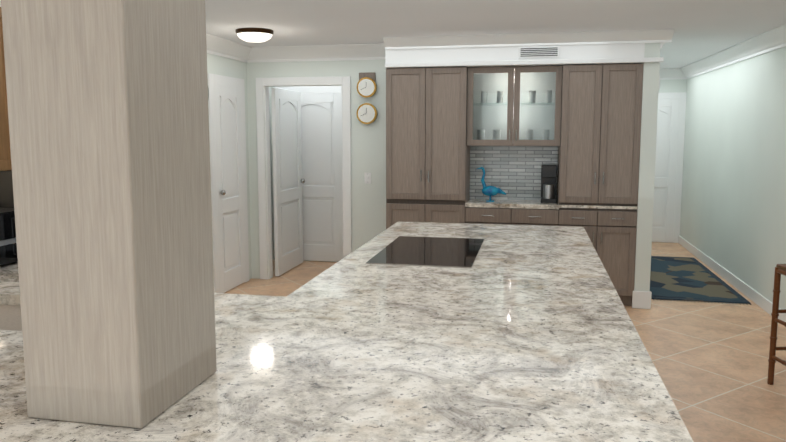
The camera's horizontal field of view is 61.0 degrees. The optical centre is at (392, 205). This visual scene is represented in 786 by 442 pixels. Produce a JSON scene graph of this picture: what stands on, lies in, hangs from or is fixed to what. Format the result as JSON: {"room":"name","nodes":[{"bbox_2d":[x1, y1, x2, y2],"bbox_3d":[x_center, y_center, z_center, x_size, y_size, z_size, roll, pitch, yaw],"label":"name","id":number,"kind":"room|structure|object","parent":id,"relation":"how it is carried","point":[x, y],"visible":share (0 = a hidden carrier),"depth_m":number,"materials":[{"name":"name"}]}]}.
{"room":"kitchen","nodes":[
{"label":"kitchen","id":0,"kind":"room"},
{"bbox_2d":[0,170,13,207],"bbox_3d":[-1.799,0.245,3.951,0.763,1.770,0.820,1,7,12],"label":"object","id":1,"kind":"structure","parent":0,"point":[6,193],"depth_m":3.55,"materials":[{"name":"grey metal"}]},
{"bbox_2d":[207,53,251,289],"bbox_3d":[-2.124,-0.136,4.512,0.100,2.440,5.300,1,7,12],"label":"wall","id":2,"kind":"structure","parent":0,"point":[222,66],"depth_m":6.82,"materials":[{"name":"paint"}]},
{"bbox_2d":[0,7,11,170],"bbox_3d":[-2.150,-0.576,3.249,0.335,0.820,0.438,1,7,12],"label":"upper cabinet","id":3,"kind":"object","parent":2,"relation":"attached to","point":[5,158],"visible":0.31,"depth_m":3.34,"materials":[{"name":"brown wood"}]},
{"bbox_2d":[207,73,248,292],"bbox_3d":[-1.603,-0.212,6.614,0.095,2.115,0.770,1,7,12],"label":"door","id":4,"kind":"structure","parent":2,"relation":"attached to","point":[227,132],"depth_m":6.58,"materials":[{"name":"white wood"}]},
{"bbox_2d":[206,34,253,62],"bbox_3d":[-1.736,-1.427,5.707,0.110,0.145,2.530,1,7,12],"label":"crown molding","id":5,"kind":"structure","parent":2,"relation":"attached to","point":[217,46],"depth_m":6.42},
{"bbox_2d":[269,87,332,261],"bbox_3d":[-0.094,-0.521,7.895,5.270,2.440,0.100,1,7,12],"label":"wall","id":6,"kind":"structure","parent":0,"point":[271,165],"depth_m":8.14,"materials":[{"name":"paint"}]},
{"bbox_2d":[275,86,342,261],"bbox_3d":[-0.967,-0.371,8.015,0.930,2.115,0.096,1,7,12],"label":"door","id":7,"kind":"structure","parent":6,"relation":"attached to","point":[321,142],"depth_m":8.00,"materials":[{"name":"white wood"}]},
{"bbox_2d":[246,60,385,278],"bbox_3d":[0.326,-0.390,6.741,3.970,2.440,0.100,1,7,12],"label":"wall","id":8,"kind":"structure","parent":0,"point":[368,154],"depth_m":6.84,"materials":[{"name":"paint"}]},
{"bbox_2d":[271,88,304,275],"bbox_3d":[-1.153,-0.284,7.539,0.102,2.030,0.800,1,7,12],"label":"door","id":9,"kind":"structure","parent":8,"relation":"attached to","point":[288,180],"depth_m":7.47,"materials":[{"name":"white wood"}]},
{"bbox_2d":[256,76,351,279],"bbox_3d":[-0.919,-0.267,7.008,1.020,2.135,0.120,1,7,12],"label":"trim","id":10,"kind":"structure","parent":8,"relation":"attached to","point":[264,173],"depth_m":6.95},
{"bbox_2d":[254,43,381,61],"bbox_3d":[-0.709,-1.542,6.721,1.460,0.145,0.110,1,7,12],"label":"crown molding","id":11,"kind":"structure","parent":8,"relation":"attached to","point":[340,52],"depth_m":6.72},
{"bbox_2d":[356,103,377,123],"bbox_3d":[-0.263,-0.931,6.725,0.210,0.210,0.053,1,7,12],"label":"clock","id":12,"kind":"object","parent":8,"relation":"attached to","point":[366,113],"visible":0.94,"depth_m":6.71,"materials":[{"name":"gold metal"}]},
{"bbox_2d":[357,77,376,97],"bbox_3d":[-0.263,-1.190,6.694,0.200,0.200,0.058,1,7,12],"label":"clock","id":13,"kind":"object","parent":8,"relation":"attached to","point":[366,87],"visible":1,"depth_m":6.67,"materials":[{"name":"gold metal"}]},
{"bbox_2d":[359,72,375,93],"bbox_3d":[-0.259,-1.234,6.708,0.170,0.215,0.017,1,7,12],"label":"panel","id":14,"kind":"object","parent":8,"relation":"attached to","point":[371,75],"visible":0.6,"depth_m":6.69,"materials":[{"name":"brown wood"}]},
{"bbox_2d":[364,172,370,183],"bbox_3d":[-0.259,-0.285,6.817,0.070,0.115,0.016,1,7,12],"label":"switch plate","id":15,"kind":"object","parent":8,"relation":"attached to","point":[367,177],"visible":1,"depth_m":6.82,"materials":[{"name":"white plastic"}]},
{"bbox_2d":[205,0,785,67],"bbox_3d":[-0.383,-1.262,3.398,6.510,0.050,13.500,1,7,12],"label":"ceiling","id":16,"kind":"structure","parent":0,"point":[704,28],"depth_m":5.12,"materials":[{"name":"paint"}]},
{"bbox_2d":[235,28,273,41],"bbox_3d":[-1.181,-1.448,5.695,0.320,0.100,0.320,1,7,12],"label":"dome ceiling light","id":17,"kind":"object","parent":16,"relation":"attached to","point":[254,34],"visible":1,"depth_m":5.59,"materials":[{"name":"white glass"}]},
{"bbox_2d":[225,242,785,441],"bbox_3d":[-0.383,1.212,3.680,6.510,0.050,13.500,1,7,12],"label":"floor","id":18,"kind":"structure","parent":0,"point":[710,361],"depth_m":4.75,"materials":[{"name":"tile"}]},
{"bbox_2d":[0,222,692,441],"bbox_3d":[-0.654,0.765,3.295,3.305,0.925,3.660,1,7,12],"label":"kitchen island","id":19,"kind":"object","parent":18,"relation":"on","point":[426,332],"visible":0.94,"depth_m":2.00,"materials":[{"name":"grey stone"}]},
{"bbox_2d":[0,208,17,265],"bbox_3d":[-2.081,0.166,3.318,0.405,0.269,0.410,1,7,12],"label":"microwave","id":20,"kind":"object","parent":19,"relation":"on","point":[8,249],"depth_m":3.31,"materials":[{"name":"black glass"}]},
{"bbox_2d":[1,0,216,428],"bbox_3d":[-0.678,-0.272,1.634,0.336,1.518,0.406,1,7,12],"label":"column","id":21,"kind":"structure","parent":19,"relation":"on","point":[108,111],"depth_m":1.50,"materials":[{"name":"grey wood"}]},
{"bbox_2d":[386,67,473,228],"bbox_3d":[0.344,-0.225,6.484,0.760,2.170,0.410,1,7,12],"label":"tall cabinet","id":22,"kind":"object","parent":18,"relation":"on","point":[451,130],"depth_m":6.25,"materials":[{"name":"brown wood"}]},
{"bbox_2d":[385,43,644,67],"bbox_3d":[1.093,-1.421,6.189,2.290,0.265,0.430,1,7,12],"label":"soffit","id":23,"kind":"structure","parent":22,"relation":"on","point":[601,51],"depth_m":6.01,"materials":[{"name":"white paint"}]},
{"bbox_2d":[518,46,559,57],"bbox_3d":[1.297,-1.368,5.922,0.360,0.100,0.014,1,7,12],"label":"air vent grille","id":24,"kind":"object","parent":23,"relation":"attached to","point":[538,51],"visible":1,"depth_m":5.92,"materials":[{"name":"white plastic"}]},
{"bbox_2d":[466,204,557,225],"bbox_3d":[1.132,0.435,6.392,0.964,0.880,0.410,1,7,12],"label":"base cabinet","id":25,"kind":"object","parent":18,"relation":"on","point":[475,214],"depth_m":6.15,"materials":[{"name":"brown wood"}]},
{"bbox_2d":[466,200,557,207],"bbox_3d":[1.132,-0.022,6.340,0.850,0.040,0.410,1,7,12],"label":"countertop","id":26,"kind":"structure","parent":25,"relation":"on","point":[497,203],"depth_m":6.17,"materials":[{"name":"grey stone"}]},
{"bbox_2d":[477,167,505,201],"bbox_3d":[0.932,-0.208,6.335,0.293,0.330,0.088,1,7,12],"label":"bird figurine","id":27,"kind":"object","parent":26,"relation":"on","point":[489,191],"visible":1,"depth_m":6.32,"materials":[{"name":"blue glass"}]},
{"bbox_2d":[541,164,556,202],"bbox_3d":[1.465,-0.211,6.274,0.140,0.349,0.220,1,7,12],"label":"coffee maker","id":28,"kind":"object","parent":26,"relation":"on","point":[548,181],"visible":0.98,"depth_m":6.20,"materials":[{"name":"black plastic"}]},
{"bbox_2d":[556,64,642,305],"bbox_3d":[1.881,-0.188,6.163,0.680,2.170,0.410,1,7,12],"label":"tall cabinet","id":29,"kind":"object","parent":18,"relation":"on","point":[600,105],"depth_m":5.94,"materials":[{"name":"brown wood"}]},
{"bbox_2d":[650,256,750,304],"bbox_3d":[3.100,0.764,7.339,0.890,0.012,2.330,1,7,12],"label":"rug","id":30,"kind":"object","parent":18,"relation":"on","point":[687,279],"visible":0.79,"depth_m":6.92,"materials":[{"name":"blue fabric"}]},
{"bbox_2d":[767,264,785,384],"bbox_3d":[2.617,0.558,3.988,0.482,1.180,0.394,0,7,-3],"label":"chair","id":31,"kind":"object","parent":18,"relation":"on","point":[780,269],"visible":1,"depth_m":4.16,"materials":[{"name":"wood"}]},
{"bbox_2d":[634,43,660,290],"bbox_3d":[2.628,-0.501,7.722,0.130,2.440,3.820,1,7,12],"label":"wall","id":32,"kind":"structure","parent":0,"point":[649,111],"depth_m":5.86,"materials":[{"name":"paint"}]},
{"bbox_2d":[382,29,661,67],"bbox_3d":[1.100,-1.392,5.931,2.410,0.265,0.095,1,7,12],"label":"crown molding","id":33,"kind":"structure","parent":32,"relation":"attached to","point":[623,36],"depth_m":5.91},
{"bbox_2d":[636,291,651,308],"bbox_3d":[2.697,0.634,7.829,0.015,0.160,3.835,1,7,12],"label":"baseboard","id":34,"kind":"structure","parent":32,"relation":"attached to","point":[641,299],"depth_m":5.97,"materials":[{"name":"white wood"}]},
{"bbox_2d":[658,29,674,71],"bbox_3d":[2.736,-1.574,7.528,0.110,0.265,3.915,1,7,12],"label":"crown molding","id":35,"kind":"structure","parent":32,"relation":"attached to","point":[667,34],"depth_m":5.67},
{"bbox_2d":[658,79,686,92],"bbox_3d":[3.575,-0.705,9.514,1.240,2.440,0.100,1,7,12],"label":"wall","id":36,"kind":"structure","parent":0,"point":[673,85],"depth_m":9.28,"materials":[{"name":"paint"}]},
{"bbox_2d":[659,68,677,79],"bbox_3d":[3.563,-1.834,9.280,0.780,0.145,0.110,1,7,12],"label":"crown molding","id":37,"kind":"structure","parent":36,"relation":"attached to","point":[667,73],"depth_m":9.22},
{"bbox_2d":[652,92,686,242],"bbox_3d":[3.607,-0.534,9.446,0.950,2.115,0.097,1,7,12],"label":"door","id":38,"kind":"structure","parent":36,"relation":"attached to","point":[671,114],"depth_m":9.40,"materials":[{"name":"white wood"}]},
{"bbox_2d":[680,47,785,308],"bbox_3d":[2.753,0.050,2.883,0.100,2.440,13.500,1,7,12],"label":"wall","id":39,"kind":"structure","parent":0,"point":[733,211],"depth_m":6.76,"materials":[{"name":"paint"}]},
{"bbox_2d":[678,235,785,321],"bbox_3d":[2.687,1.211,2.978,0.015,0.110,13.400,1,7,12],"label":"baseboard","id":40,"kind":"structure","parent":39,"relation":"attached to","point":[753,295],"depth_m":6.85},
{"bbox_2d":[678,24,785,78],"bbox_3d":[2.640,-1.088,2.726,0.110,0.145,13.400,1,7,12],"label":"crown molding","id":41,"kind":"structure","parent":39,"relation":"attached to","point":[769,40],"depth_m":6.68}
]}

